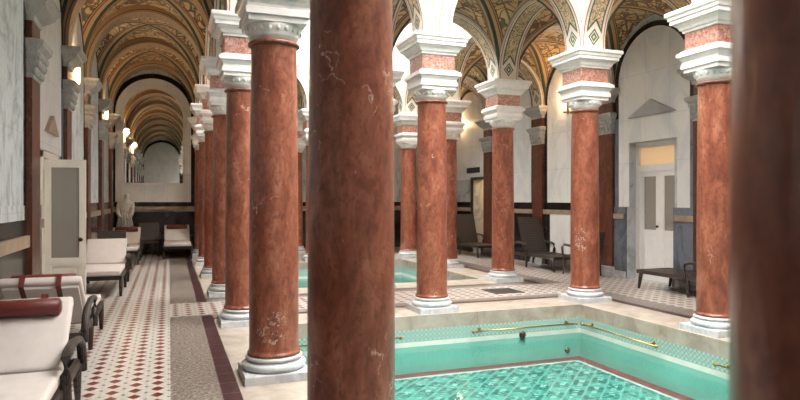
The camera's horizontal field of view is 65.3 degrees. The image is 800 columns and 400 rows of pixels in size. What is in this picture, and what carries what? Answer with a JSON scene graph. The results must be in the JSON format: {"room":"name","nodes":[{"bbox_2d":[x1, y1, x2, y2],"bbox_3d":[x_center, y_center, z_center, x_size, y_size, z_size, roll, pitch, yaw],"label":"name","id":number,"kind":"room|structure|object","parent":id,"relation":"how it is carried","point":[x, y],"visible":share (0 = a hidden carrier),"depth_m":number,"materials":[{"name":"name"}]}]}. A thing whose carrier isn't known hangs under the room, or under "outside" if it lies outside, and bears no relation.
{"room":"spa","nodes":[
{"label":"spa","id":0,"kind":"room"},
{"bbox_2d":[0,10,82,222],"bbox_3d":[-4.563,-1.315,7.581,0.300,5.750,21.514,0,0,-20],"label":"wall","id":1,"kind":"structure","parent":0,"point":[7,213],"depth_m":6.37,"materials":[{"name":"white stone"}]},
{"bbox_2d":[0,0,22,205],"bbox_3d":[-3.781,-1.605,5.917,0.012,3.330,1.860,0,0,-20],"label":"arch panel","id":2,"kind":"object","parent":1,"relation":"attached to","point":[11,11],"visible":1,"depth_m":6.28,"materials":[{"name":"white stone"}]},
{"bbox_2d":[0,248,26,299],"bbox_3d":[-2.448,1.040,2.331,0.025,1.040,10.200,0,0,-20],"label":"trim","id":3,"kind":"structure","parent":1,"relation":"attached to","point":[15,263],"depth_m":6.30,"materials":[{"name":"stone"}]},
{"bbox_2d":[0,220,26,241],"bbox_3d":[-2.451,0.305,2.330,0.020,0.170,10.200,0,0,-20],"label":"trim","id":4,"kind":"structure","parent":1,"relation":"attached to","point":[8,230],"depth_m":6.29,"materials":[{"name":"black stone"}]},
{"bbox_2d":[0,235,29,256],"bbox_3d":[-2.434,0.455,2.337,0.055,0.130,10.200,0,0,-20],"label":"trim rail","id":5,"kind":"object","parent":1,"relation":"attached to","point":[13,245],"visible":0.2,"depth_m":6.22,"materials":[{"name":"stone"}]},
{"bbox_2d":[23,2,25,205],"bbox_3d":[-3.777,-1.655,5.918,0.022,3.430,2.060,0,0,-20],"label":"trim","id":6,"kind":"structure","parent":1,"relation":"attached to","point":[24,9],"depth_m":6.80,"materials":[{"name":"black stone"}]},
{"bbox_2d":[23,0,60,274],"bbox_3d":[-4.103,-0.355,7.157,0.270,3.830,0.780,0,0,-20],"label":"pilaster","id":7,"kind":"object","parent":1,"relation":"attached to","point":[39,13],"visible":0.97,"depth_m":6.99,"materials":[{"name":"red stone"}]},
{"bbox_2d":[40,0,60,155],"bbox_3d":[-4.666,-1.955,8.308,0.012,2.630,1.860,0,0,-20],"label":"arch panel","id":8,"kind":"object","parent":1,"relation":"attached to","point":[50,89],"visible":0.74,"depth_m":8.49,"materials":[{"name":"paint"}]},
{"bbox_2d":[44,116,58,136],"bbox_3d":[-4.637,-1.000,8.319,0.050,0.240,0.840,0,0,-20],"label":"trim","id":9,"kind":"structure","parent":1,"relation":"attached to","point":[51,127],"depth_m":8.25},
{"bbox_2d":[59,0,62,88],"bbox_3d":[-4.662,-2.505,8.310,0.022,1.730,2.060,0,0,-20],"label":"trim","id":10,"kind":"structure","parent":1,"relation":"attached to","point":[59,0],"depth_m":9.18,"materials":[{"name":"black stone"}]},
{"bbox_2d":[60,89,62,159],"bbox_3d":[-4.662,-0.750,8.310,0.022,1.780,2.060,0,0,-20],"label":"strip","id":11,"kind":"object","parent":1,"relation":"attached to","point":[61,156],"visible":0.29,"depth_m":9.18,"materials":[{"name":"black stone"}]},
{"bbox_2d":[40,150,85,294],"bbox_3d":[-4.598,0.470,8.218,0.521,2.180,1.290,0,0,-44],"label":"door","id":12,"kind":"structure","parent":1,"relation":"in","point":[62,182],"depth_m":7.88,"materials":[{"name":"beige paint"}]},
{"bbox_2d":[61,45,86,159],"bbox_3d":[-4.988,-0.355,9.549,0.270,3.830,0.780,0,0,-20],"label":"pilaster","id":13,"kind":"object","parent":1,"relation":"attached to","point":[74,57],"visible":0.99,"depth_m":9.31,"materials":[{"name":"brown stone"}]},
{"bbox_2d":[72,15,83,159],"bbox_3d":[-5.551,-1.605,10.700,0.012,3.330,1.860,0,0,-20],"label":"arch panel","id":14,"kind":"object","parent":1,"relation":"attached to","point":[78,114],"visible":0.34,"depth_m":10.92,"materials":[{"name":"white stone"}]},
{"bbox_2d":[78,12,84,159],"bbox_3d":[-5.546,-1.655,10.701,0.022,3.430,2.060,0,0,-20],"label":"trim","id":15,"kind":"structure","parent":1,"relation":"attached to","point":[79,12],"depth_m":11.61,"materials":[{"name":"black stone"}]},
{"bbox_2d":[83,77,102,282],"bbox_3d":[-5.872,-0.355,11.940,0.270,3.830,0.780,0,0,-20],"label":"pilaster","id":16,"kind":"object","parent":1,"relation":"attached to","point":[92,86],"visible":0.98,"depth_m":11.70,"materials":[{"name":"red stone"}]},
{"bbox_2d":[91,53,97,202],"bbox_3d":[-6.436,-1.605,13.091,0.012,3.330,1.860,0,0,-20],"label":"arch panel","id":17,"kind":"object","parent":1,"relation":"attached to","point":[94,100],"visible":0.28,"depth_m":13.26,"materials":[{"name":"white stone"}]},
{"bbox_2d":[96,51,98,202],"bbox_3d":[-6.431,-1.655,13.093,0.022,3.430,2.060,0,0,-20],"label":"trim","id":18,"kind":"structure","parent":1,"relation":"attached to","point":[96,51],"depth_m":13.97,"materials":[{"name":"black stone"}]},
{"bbox_2d":[91,212,113,238],"bbox_3d":[-6.504,0.950,13.294,0.025,1.220,9.450,0,0,-20],"label":"trim","id":19,"kind":"structure","parent":1,"relation":"attached to","point":[94,220],"depth_m":13.69,"materials":[{"name":"stone"}]},
{"bbox_2d":[98,98,113,230],"bbox_3d":[-6.757,-0.355,14.332,0.270,3.830,0.780,0,0,-20],"label":"pilaster","id":20,"kind":"object","parent":1,"relation":"attached to","point":[105,105],"visible":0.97,"depth_m":14.10,"materials":[{"name":"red stone"}]},
{"bbox_2d":[104,81,108,201],"bbox_3d":[-7.320,-1.605,15.483,0.012,3.330,1.860,0,0,-20],"label":"arch panel","id":21,"kind":"object","parent":1,"relation":"attached to","point":[106,142],"visible":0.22,"depth_m":15.80,"materials":[{"name":"white stone"}]},
{"bbox_2d":[108,113,120,230],"bbox_3d":[-7.642,-0.355,16.724,0.270,3.830,0.780,0,0,-20],"label":"pilaster","id":22,"kind":"object","parent":1,"relation":"attached to","point":[114,118],"visible":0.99,"depth_m":16.48,"materials":[{"name":"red stone"}]},
{"bbox_2d":[61,0,213,20],"bbox_3d":[-3.655,-3.100,8.682,2.168,1.360,2.130,0,0,-20],"label":"ceiling","id":23,"kind":"structure","parent":0,"point":[208,5],"depth_m":9.88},
{"bbox_2d":[63,0,212,55],"bbox_3d":[-4.060,-3.105,9.892,2.508,1.670,0.420,0,0,-20],"label":"wall","id":24,"kind":"structure","parent":0,"point":[74,7],"depth_m":9.51,"materials":[{"name":"white paint"}]},
{"bbox_2d":[81,0,205,55],"bbox_3d":[-4.540,-3.100,11.074,2.168,1.360,2.130,0,0,-20],"label":"ceiling","id":25,"kind":"structure","parent":0,"point":[94,12],"depth_m":11.74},
{"bbox_2d":[85,4,204,84],"bbox_3d":[-4.945,-3.105,12.284,2.508,1.670,0.420,0,0,-20],"label":"wall","id":26,"kind":"structure","parent":0,"point":[127,13],"depth_m":12.07,"materials":[{"name":"white paint"}]},
{"bbox_2d":[97,18,199,83],"bbox_3d":[-5.425,-3.100,13.465,2.168,1.360,2.130,0,0,-20],"label":"ceiling","id":27,"kind":"structure","parent":0,"point":[131,29],"depth_m":13.92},
{"bbox_2d":[108,47,194,102],"bbox_3d":[-6.309,-3.100,15.857,2.168,1.360,2.130,0,0,-20],"label":"ceiling","id":28,"kind":"structure","parent":0,"point":[146,53],"depth_m":16.34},
{"bbox_2d":[109,60,194,116],"bbox_3d":[-6.714,-3.105,17.067,2.508,1.670,0.420,0,0,-20],"label":"wall","id":29,"kind":"structure","parent":0,"point":[146,64],"depth_m":16.84,"materials":[{"name":"white paint"}]},
{"bbox_2d":[115,68,191,101],"bbox_3d":[-6.981,-3.100,17.674,2.168,1.360,0.904,0,0,-20],"label":"ceiling","id":30,"kind":"structure","parent":0,"point":[175,77],"depth_m":18.10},
{"bbox_2d":[199,0,236,102],"bbox_3d":[-2.884,-3.105,10.327,0.420,1.670,10.200,0,0,-20],"label":"wall","id":31,"kind":"structure","parent":0,"point":[218,4],"depth_m":10.07,"materials":[{"name":"white paint"}]},
{"bbox_2d":[114,70,416,211],"bbox_3d":[-3.466,-1.315,19.616,10.710,5.750,0.300,0,0,-20],"label":"wall","id":32,"kind":"structure","parent":0,"point":[397,152],"depth_m":20.67,"materials":[{"name":"white stone"}]},
{"bbox_2d":[115,79,190,201],"bbox_3d":[-7.136,-1.730,18.091,2.040,3.580,0.014,0,0,-20],"label":"arch panel","id":33,"kind":"object","parent":32,"relation":"attached to","point":[137,193],"visible":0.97,"depth_m":18.08,"materials":[{"name":"stone"}]},
{"bbox_2d":[122,88,184,184],"bbox_3d":[-7.125,-1.845,18.061,1.680,2.810,0.050,0,0,-20],"label":"wall mirror","id":34,"kind":"object","parent":33,"relation":"attached to","point":[153,120],"visible":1,"depth_m":18.06,"materials":[{"name":"clear glass"}]},
{"bbox_2d":[113,74,194,201],"bbox_3d":[-7.133,-1.800,18.084,2.320,3.720,0.030,0,0,-20],"label":"trim","id":35,"kind":"structure","parent":32,"relation":"attached to","point":[130,81],"depth_m":18.16,"materials":[{"name":"black stone"}]},
{"bbox_2d":[114,210,416,253],"bbox_3d":[-3.428,0.950,19.457,10.010,1.220,0.025,0,0,-20],"label":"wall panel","id":36,"kind":"structure","parent":32,"relation":"attached to","point":[163,218],"depth_m":18.25,"materials":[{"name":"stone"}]},
{"bbox_2d":[114,202,416,206],"bbox_3d":[-3.429,0.125,19.459,10.010,0.130,0.020,0,0,-20],"label":"trim","id":37,"kind":"structure","parent":32,"relation":"attached to","point":[136,204],"depth_m":18.19,"materials":[{"name":"black stone"}]},
{"bbox_2d":[115,206,416,209],"bbox_3d":[-3.422,0.240,19.440,9.950,0.100,0.060,0,0,-20],"label":"trim rail","id":38,"kind":"object","parent":32,"relation":"attached to","point":[171,207],"visible":0.36,"depth_m":18.23,"materials":[{"name":"wood"}]},
{"bbox_2d":[99,37,485,113],"bbox_3d":[-2.161,-3.105,16.032,10.330,1.670,0.420,0,0,-20],"label":"wall","id":39,"kind":"structure","parent":0,"point":[141,42],"depth_m":15.68,"materials":[{"name":"white paint"}]},
{"bbox_2d":[297,86,303,121],"bbox_3d":[-2.646,-3.105,17.212,0.420,1.670,2.550,0,0,-20],"label":"wall","id":40,"kind":"structure","parent":0,"point":[300,103],"depth_m":18.12,"materials":[{"name":"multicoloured paint"}]},
{"bbox_2d":[301,10,411,47],"bbox_3d":[-1.327,-5.340,13.622,5.187,2.600,5.080,0,0,-20],"label":"wall","id":41,"kind":"structure","parent":0,"point":[408,30],"depth_m":16.20,"materials":[{"name":"white paint"}]},
{"bbox_2d":[392,0,402,34],"bbox_3d":[0.008,-3.105,10.037,0.420,1.670,2.550,0,0,-20],"label":"wall","id":42,"kind":"structure","parent":0,"point":[396,4],"depth_m":10.64,"materials":[{"name":"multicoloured paint"}]},
{"bbox_2d":[68,247,728,399],"bbox_3d":[0.299,1.620,9.380,10.070,0.120,21.514,0,0,-20],"label":"floor","id":43,"kind":"structure","parent":0,"point":[163,338],"depth_m":8.58,"materials":[{"name":"tile"}]},
{"bbox_2d":[0,294,86,399],"bbox_3d":[-2.486,1.129,3.809,0.828,0.870,1.990,0,0,-20],"label":"sun lounger","id":44,"kind":"object","parent":43,"relation":"on","point":[36,352],"visible":1,"depth_m":4.28,"materials":[{"name":"fabric"}]},
{"bbox_2d":[0,370,61,399],"bbox_3d":[-2.365,1.181,3.481,0.680,0.085,1.290,0,0,-20],"label":"seat cushion","id":45,"kind":"object","parent":44,"relation":"on","point":[14,384],"depth_m":3.87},
{"bbox_2d":[0,297,73,374],"bbox_3d":[-2.682,0.950,4.338,0.680,0.460,0.528,0,0,-20],"label":"cushion","id":46,"kind":"object","parent":44,"relation":"on","point":[34,332],"depth_m":4.34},
{"bbox_2d":[0,273,103,349],"bbox_3d":[-3.608,1.129,6.540,0.828,0.870,1.990,0,0,-20],"label":"sun lounger","id":47,"kind":"object","parent":43,"relation":"on","point":[87,309],"visible":0.59,"depth_m":5.85,"materials":[{"name":"fabric"}]},
{"bbox_2d":[0,276,85,307],"bbox_3d":[-3.412,0.950,6.011,0.680,0.460,0.528,0,0,-20],"label":"cushion","id":48,"kind":"object","parent":47,"relation":"on","point":[34,286],"depth_m":5.80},
{"bbox_2d":[85,294,100,314],"bbox_3d":[-3.729,1.181,6.868,0.680,0.085,1.290,0,0,-20],"label":"seat cushion","id":49,"kind":"object","parent":47,"relation":"on","point":[98,303],"depth_m":7.25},
{"bbox_2d":[86,238,131,295],"bbox_3d":[-5.174,1.142,10.875,0.828,0.844,1.990,0,0,-20],"label":"sun lounger","id":50,"kind":"object","parent":43,"relation":"on","point":[106,259],"visible":0.7,"depth_m":11.19,"materials":[{"name":"fabric"}]},
{"bbox_2d":[86,263,124,276],"bbox_3d":[-5.053,1.181,10.547,0.680,0.085,1.290,0,0,-20],"label":"seat cushion","id":51,"kind":"object","parent":50,"relation":"on","point":[92,269],"depth_m":10.22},
{"bbox_2d":[86,238,126,263],"bbox_3d":[-5.370,0.950,11.404,0.680,0.460,0.528,0,0,-20],"label":"cushion","id":52,"kind":"object","parent":50,"relation":"on","point":[98,251],"depth_m":11.36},
{"bbox_2d":[98,230,128,253],"bbox_3d":[-5.974,1.104,12.894,0.650,0.915,0.727,0,0,-20],"label":"wicker armchair","id":53,"kind":"object","parent":43,"relation":"on","point":[116,234],"visible":0.19,"depth_m":13.17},
{"bbox_2d":[116,193,134,255],"bbox_3d":[-7.664,0.682,17.371,0.536,1.755,0.556,0,0,-20],"label":"stone statue","id":54,"kind":"object","parent":43,"relation":"on","point":[125,208],"visible":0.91,"depth_m":17.28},
{"bbox_2d":[113,226,143,264],"bbox_3d":[-6.950,1.129,15.762,0.828,0.870,1.990,0,0,-20],"label":"sun lounger","id":55,"kind":"object","parent":43,"relation":"on","point":[133,233],"visible":0.53,"depth_m":16.20,"materials":[{"name":"fabric"}]},
{"bbox_2d":[113,227,140,243],"bbox_3d":[-7.146,0.950,16.291,0.680,0.460,0.528,0,0,-20],"label":"cushion","id":56,"kind":"object","parent":55,"relation":"on","point":[132,233],"depth_m":16.30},
{"bbox_2d":[139,223,160,255],"bbox_3d":[-7.045,1.104,17.488,0.650,0.915,0.727,0,0,-20],"label":"wicker armchair","id":57,"kind":"object","parent":43,"relation":"on","point":[150,233],"visible":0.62,"depth_m":17.71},
{"bbox_2d":[161,224,192,259],"bbox_3d":[-6.185,1.129,17.325,0.828,0.870,1.990,0,0,-20],"label":"sun lounger","id":58,"kind":"object","parent":43,"relation":"on","point":[175,236],"visible":1,"depth_m":17.59,"materials":[{"name":"fabric"}]},
{"bbox_2d":[164,225,189,240],"bbox_3d":[-6.380,0.950,17.854,0.680,0.460,0.528,0,0,-20],"label":"cushion","id":59,"kind":"object","parent":58,"relation":"on","point":[171,232],"depth_m":17.80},
{"bbox_2d":[164,240,190,246],"bbox_3d":[-6.064,1.181,16.997,0.680,0.085,1.290,0,0,-20],"label":"seat cushion","id":60,"kind":"object","parent":58,"relation":"on","point":[167,243],"depth_m":16.48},
{"bbox_2d":[187,117,198,256],"bbox_3d":[-5.538,-0.355,17.502,0.810,3.830,0.810,0,0,-20],"label":"marble column","id":61,"kind":"structure","parent":43,"relation":"on","point":[192,121],"depth_m":17.31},
{"bbox_2d":[190,103,204,265],"bbox_3d":[-4.653,-0.355,15.110,0.810,3.830,0.810,0,0,-20],"label":"marble column","id":62,"kind":"structure","parent":43,"relation":"on","point":[195,108],"depth_m":14.91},
{"bbox_2d":[193,84,212,278],"bbox_3d":[-3.769,-0.355,12.719,0.810,3.830,0.810,0,0,-20],"label":"marble column","id":63,"kind":"structure","parent":43,"relation":"on","point":[205,114],"depth_m":12.51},
{"bbox_2d":[199,56,225,297],"bbox_3d":[-2.884,-0.355,10.327,0.810,3.830,0.810,0,0,-20],"label":"marble column","id":64,"kind":"structure","parent":43,"relation":"on","point":[215,95],"depth_m":10.12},
{"bbox_2d":[208,9,250,328],"bbox_3d":[-1.999,-0.355,7.935,0.810,3.830,0.810,0,0,-20],"label":"marble column","id":65,"kind":"structure","parent":43,"relation":"on","point":[233,64],"depth_m":7.73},
{"bbox_2d":[235,0,309,386],"bbox_3d":[-1.125,-0.355,5.572,0.810,3.830,0.810,0,0,-20],"label":"marble column","id":66,"kind":"structure","parent":43,"relation":"on","point":[274,28],"depth_m":5.38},
{"bbox_2d":[298,121,305,253],"bbox_3d":[-3.088,-0.355,18.408,0.810,3.830,0.810,0,0,-20],"label":"marble column","id":67,"kind":"structure","parent":43,"relation":"on","point":[301,145],"depth_m":18.26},
{"bbox_2d":[297,109,308,261],"bbox_3d":[-2.204,-0.355,16.016,0.810,3.830,0.810,0,0,-20],"label":"marble column","id":68,"kind":"structure","parent":43,"relation":"on","point":[303,114],"depth_m":15.87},
{"bbox_2d":[307,0,394,399],"bbox_3d":[-0.251,-0.355,3.208,0.838,3.830,0.838,0,0,-20],"label":"marble column","id":69,"kind":"structure","parent":43,"relation":"on","point":[351,271],"depth_m":3.02,"materials":[{"name":"stone"}]},
{"bbox_2d":[299,264,459,287],"bbox_3d":[-1.327,2.058,13.622,4.787,0.755,4.680,0,0,-20],"label":"basin","id":70,"kind":"object","parent":43,"relation":"in","point":[410,272],"visible":0.08,"depth_m":15.80,"materials":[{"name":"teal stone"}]},
{"bbox_2d":[393,70,404,287],"bbox_3d":[-0.434,-0.355,11.233,0.810,3.830,0.810,0,0,-20],"label":"marble column","id":71,"kind":"structure","parent":43,"relation":"on","point":[397,75],"depth_m":11.00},
{"bbox_2d":[393,114,417,258],"bbox_3d":[0.230,-0.355,16.917,0.810,3.830,0.810,0,0,-20],"label":"marble column","id":72,"kind":"structure","parent":43,"relation":"on","point":[406,124],"depth_m":16.72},
{"bbox_2d":[395,30,469,314],"bbox_3d":[0.451,-0.355,8.841,0.810,3.830,0.810,0,0,-20],"label":"marble column","id":73,"kind":"structure","parent":43,"relation":"on","point":[431,55],"depth_m":8.64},
{"bbox_2d":[446,99,470,268],"bbox_3d":[1.115,-0.355,14.525,0.810,3.830,0.810,0,0,-20],"label":"marble column","id":74,"kind":"structure","parent":43,"relation":"on","point":[454,109],"depth_m":14.32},
{"bbox_2d":[457,214,491,257],"bbox_3d":[2.082,0.992,17.718,0.828,1.145,1.990,0,0,-20],"label":"sun lounger","id":75,"kind":"object","parent":43,"relation":"on","point":[467,234],"visible":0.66,"depth_m":18.08,"materials":[{"name":"wicker"}]},
{"bbox_2d":[481,288,522,293],"bbox_3d":[1.759,1.556,10.694,0.540,0.008,0.540,0,0,-20],"label":"floor grate","id":76,"kind":"object","parent":43,"relation":"on","point":[495,290],"visible":1,"depth_m":10.70,"materials":[{"name":"metal"}]},
{"bbox_2d":[485,288,518,292],"bbox_3d":[1.750,1.557,10.691,0.441,0.006,0.460,0,0,-20],"label":"grille","id":77,"kind":"object","parent":76,"relation":"attached to","point":[496,290],"depth_m":10.71,"materials":[{"name":"metal"}]},
{"bbox_2d":[475,78,531,282],"bbox_3d":[2.000,-0.355,12.133,0.810,3.830,0.810,0,0,-20],"label":"marble column","id":78,"kind":"structure","parent":43,"relation":"on","point":[503,109],"depth_m":11.94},
{"bbox_2d":[299,313,728,399],"bbox_3d":[1.770,2.058,5.251,4.787,0.755,7.230,0,0,-20],"label":"swimming pool","id":79,"kind":"object","parent":43,"relation":"in","point":[435,361],"visible":0.53,"depth_m":8.35,"materials":[{"name":"teal tile"}]},
{"bbox_2d":[472,320,577,333],"bbox_3d":[1.802,1.815,8.936,1.742,0.066,0.101,0,0,-20],"label":"handrail","id":80,"kind":"object","parent":79,"relation":"attached to","point":[566,321],"visible":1,"depth_m":8.88,"materials":[{"name":"gold metal"}]},
{"bbox_2d":[581,323,657,348],"bbox_3d":[2.953,1.815,8.460,0.101,0.066,1.522,0,0,-20],"label":"handrail","id":81,"kind":"object","parent":79,"relation":"attached to","point":[591,325],"visible":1,"depth_m":8.30,"materials":[{"name":"gold metal"}]},
{"bbox_2d":[514,217,569,272],"bbox_3d":[3.304,0.992,14.416,0.828,1.145,1.990,0,0,-20],"label":"sun lounger","id":82,"kind":"object","parent":43,"relation":"on","point":[533,241],"visible":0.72,"depth_m":14.78,"materials":[{"name":"wicker"}]},
{"bbox_2d":[550,214,570,268],"bbox_3d":[3.822,0.950,14.283,0.052,1.220,1.320,0,0,-20],"label":"wall panel","id":83,"kind":"object","parent":43,"relation":"on","point":[559,224],"visible":0.53,"depth_m":14.48,"materials":[{"name":"white paint"}]},
{"bbox_2d":[561,232,605,275],"bbox_3d":[3.799,1.104,12.904,0.650,0.915,0.727,0,0,-20],"label":"wicker armchair","id":84,"kind":"object","parent":43,"relation":"on","point":[601,234],"visible":0.41,"depth_m":12.79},
{"bbox_2d":[548,47,623,303],"bbox_3d":[2.884,-0.355,9.742,0.810,3.830,0.810,0,0,-20],"label":"marble column","id":85,"kind":"structure","parent":43,"relation":"on","point":[584,70],"depth_m":9.55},
{"bbox_2d":[636,262,695,297],"bbox_3d":[4.875,0.992,10.254,0.828,1.145,1.990,0,0,-20],"label":"sun lounger","id":86,"kind":"object","parent":43,"relation":"on","point":[686,276],"visible":0.34,"depth_m":10.49,"materials":[{"name":"wicker"}]},
{"bbox_2d":[664,0,730,337],"bbox_3d":[3.752,-0.355,7.397,0.810,3.830,0.810,0,0,-20],"label":"marble column","id":87,"kind":"structure","parent":43,"relation":"on","point":[705,24],"depth_m":7.22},
{"bbox_2d":[728,0,799,399],"bbox_3d":[0.650,-0.355,0.774,0.810,3.830,0.810,0,0,-20],"label":"marble column","id":88,"kind":"structure","parent":43,"relation":"on","point":[764,195],"depth_m":0.75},
{"bbox_2d":[223,0,691,51],"bbox_3d":[0.493,-3.105,8.857,10.330,1.670,0.420,0,0,-20],"label":"wall","id":89,"kind":"structure","parent":0,"point":[569,12],"depth_m":8.87,"materials":[{"name":"white paint"}]},
{"bbox_2d":[393,0,563,72],"bbox_3d":[1.225,-2.965,10.487,2.175,1.190,2.130,0,0,-20],"label":"ceiling","id":90,"kind":"structure","parent":0,"point":[494,16],"depth_m":11.28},
{"bbox_2d":[467,58,524,82],"bbox_3d":[1.937,-2.935,16.188,2.275,1.130,2.130,0,0,-20],"label":"ceiling","id":91,"kind":"structure","parent":0,"point":[478,72],"depth_m":16.75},
{"bbox_2d":[393,9,614,86],"bbox_3d":[2.009,-3.105,12.137,5.210,1.670,0.420,0,0,-20],"label":"wall","id":92,"kind":"structure","parent":0,"point":[463,20],"depth_m":11.94,"materials":[{"name":"white paint"}]},
{"bbox_2d":[460,31,564,101],"bbox_3d":[2.821,-2.935,13.797,2.275,1.130,2.130,0,0,-20],"label":"ceiling","id":93,"kind":"structure","parent":0,"point":[548,44],"depth_m":14.30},
{"bbox_2d":[519,59,544,106],"bbox_3d":[2.341,-3.105,14.979,2.615,1.670,0.420,0,0,-20],"label":"wall","id":94,"kind":"structure","parent":0,"point":[536,89],"depth_m":15.22,"materials":[{"name":"white paint"}]},
{"bbox_2d":[404,0,701,114],"bbox_3d":[2.000,-3.105,12.133,0.420,1.670,10.200,0,0,-20],"label":"arch","id":95,"kind":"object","parent":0,"point":[526,12],"depth_m":11.60,"materials":[{"name":"white paint"}]},
{"bbox_2d":[457,14,676,277],"bbox_3d":[5.181,-1.315,11.185,0.340,5.750,21.514,0,0,-20],"label":"wall","id":96,"kind":"structure","parent":0,"point":[463,186],"depth_m":12.52,"materials":[{"name":"white stone"}]},
{"bbox_2d":[457,92,482,179],"bbox_3d":[2.113,-1.945,18.973,0.012,2.650,1.860,0,0,-20],"label":"arch panel","id":97,"kind":"object","parent":96,"relation":"attached to","point":[469,150],"visible":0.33,"depth_m":18.90,"materials":[{"name":"stone"}]},
{"bbox_2d":[470,176,483,251],"bbox_3d":[2.313,0.440,18.422,0.060,2.240,0.910,0,0,-20],"label":"door","id":98,"kind":"structure","parent":96,"relation":"in","point":[471,178],"depth_m":18.77,"materials":[{"name":"wood"}]},
{"bbox_2d":[475,119,491,255],"bbox_3d":[2.434,-0.355,17.732,0.270,3.830,0.780,0,0,-20],"label":"pilaster","id":99,"kind":"object","parent":96,"relation":"attached to","point":[486,141],"visible":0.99,"depth_m":17.70,"materials":[{"name":"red stone"}]},
{"bbox_2d":[513,77,530,201],"bbox_3d":[2.998,-1.605,16.581,0.012,3.330,1.860,0,0,-20],"label":"arch panel","id":100,"kind":"object","parent":96,"relation":"attached to","point":[521,142],"visible":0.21,"depth_m":16.11,"materials":[{"name":"stone"}]},
{"bbox_2d":[514,213,549,264],"bbox_3d":[3.030,0.950,16.474,0.025,1.220,3.300,0,0,-20],"label":"trim","id":101,"kind":"structure","parent":96,"relation":"attached to","point":[517,237],"depth_m":16.04,"materials":[{"name":"stone"}]},
{"bbox_2d":[514,202,549,209],"bbox_3d":[3.033,0.145,16.475,0.020,0.170,3.300,0,0,-20],"label":"trim","id":102,"kind":"structure","parent":96,"relation":"attached to","point":[517,205],"depth_m":15.92,"materials":[{"name":"black stone"}]},
{"bbox_2d":[523,105,547,263],"bbox_3d":[3.319,-0.355,15.340,0.270,3.830,0.780,0,0,-20],"label":"pilaster","id":103,"kind":"object","parent":96,"relation":"attached to","point":[536,113],"visible":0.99,"depth_m":15.26,"materials":[{"name":"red stone"}]},
{"bbox_2d":[545,68,555,201],"bbox_3d":[3.878,-1.655,14.188,0.022,3.430,2.060,0,0,-20],"label":"trim","id":104,"kind":"structure","parent":96,"relation":"attached to","point":[554,69],"depth_m":15.07,"materials":[{"name":"black stone"}]},
{"bbox_2d":[547,69,570,202],"bbox_3d":[3.882,-1.605,14.189,0.012,3.330,1.860,0,0,-20],"label":"arch panel","id":105,"kind":"object","parent":96,"relation":"attached to","point":[558,122],"visible":0.32,"depth_m":14.66,"materials":[{"name":"stone"}]},
{"bbox_2d":[550,203,570,209],"bbox_3d":[3.839,0.145,14.295,0.020,0.170,1.350,0,0,-20],"label":"trim","id":106,"kind":"structure","parent":96,"relation":"attached to","point":[553,206],"depth_m":14.54,"materials":[{"name":"black stone"}]},
{"bbox_2d":[598,87,619,276],"bbox_3d":[4.204,-0.355,12.949,0.270,3.830,0.780,0,0,-20],"label":"pilaster","id":107,"kind":"object","parent":96,"relation":"attached to","point":[607,116],"visible":0.78,"depth_m":12.86,"materials":[{"name":"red stone"}]},
{"bbox_2d":[614,207,626,277],"bbox_3d":[4.416,0.850,12.720,0.030,1.420,0.576,0,0,-20],"label":"trim","id":108,"kind":"structure","parent":96,"relation":"attached to","point":[620,225],"depth_m":12.59,"materials":[{"name":"blue stone"}]},
{"bbox_2d":[627,99,675,118],"bbox_3d":[4.738,-1.760,11.787,0.050,0.300,1.240,0,0,-20],"label":"trim","id":109,"kind":"structure","parent":96,"relation":"attached to","point":[651,107],"depth_m":11.75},
{"bbox_2d":[615,114,692,207],"bbox_3d":[4.762,-0.750,11.796,0.022,1.780,2.060,0,0,-20],"label":"strip","id":110,"kind":"object","parent":96,"relation":"attached to","point":[617,120],"visible":0.82,"depth_m":12.67,"materials":[{"name":"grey stone"}]},
{"bbox_2d":[615,20,692,119],"bbox_3d":[4.762,-2.505,11.796,0.022,1.730,2.060,0,0,-20],"label":"trim","id":111,"kind":"structure","parent":96,"relation":"attached to","point":[656,22],"depth_m":12.22,"materials":[{"name":"black stone"}]},
{"bbox_2d":[619,25,689,143],"bbox_3d":[4.767,-2.200,11.798,0.012,2.140,1.860,0,0,-20],"label":"arch panel","id":112,"kind":"object","parent":96,"relation":"attached to","point":[650,65],"visible":0.83,"depth_m":11.76,"materials":[{"name":"stone"}]},
{"bbox_2d":[619,136,689,207],"bbox_3d":[4.767,-0.495,11.798,0.012,1.270,1.860,0,0,-20],"label":"arch panel","id":113,"kind":"object","parent":96,"relation":"attached to","point":[683,143],"visible":1,"depth_m":11.18,"materials":[{"name":"stone"}]},
{"bbox_2d":[636,139,674,282],"bbox_3d":[4.986,0.215,11.957,0.131,2.690,1.250,0,0,-20],"label":"door","id":114,"kind":"structure","parent":96,"relation":"in","point":[655,161],"depth_m":12.09,"materials":[{"name":"white paint"}]},
{"bbox_2d":[673,208,692,281],"bbox_3d":[5.075,0.850,10.938,0.030,1.420,0.724,0,0,-20],"label":"trim","id":115,"kind":"structure","parent":96,"relation":"attached to","point":[682,231],"depth_m":11.07,"materials":[{"name":"blue stone"}]},
{"bbox_2d":[674,216,692,221],"bbox_3d":[5.014,0.330,11.017,0.030,0.100,0.434,0,0,-20],"label":"trim rail","id":116,"kind":"object","parent":96,"relation":"attached to","point":[676,218],"visible":1,"depth_m":10.99,"materials":[{"name":"stone"}]},
{"bbox_2d":[677,69,697,290],"bbox_3d":[5.088,-0.355,10.557,0.270,3.830,0.780,0,0,-20],"label":"pilaster","id":117,"kind":"object","parent":96,"relation":"attached to","point":[692,101],"visible":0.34,"depth_m":10.74,"materials":[{"name":"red stone"}]},
{"bbox_2d":[518,0,673,80],"bbox_3d":[3.706,-2.935,11.405,2.275,1.130,2.130,0,0,-20],"label":"ceiling","id":118,"kind":"structure","parent":0,"point":[630,13],"depth_m":11.78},
{"bbox_2d":[605,0,625,37],"bbox_3d":[4.590,-2.935,9.014,2.275,1.130,2.130,0,0,-20],"label":"trim","id":119,"kind":"structure","parent":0,"point":[616,5],"depth_m":9.52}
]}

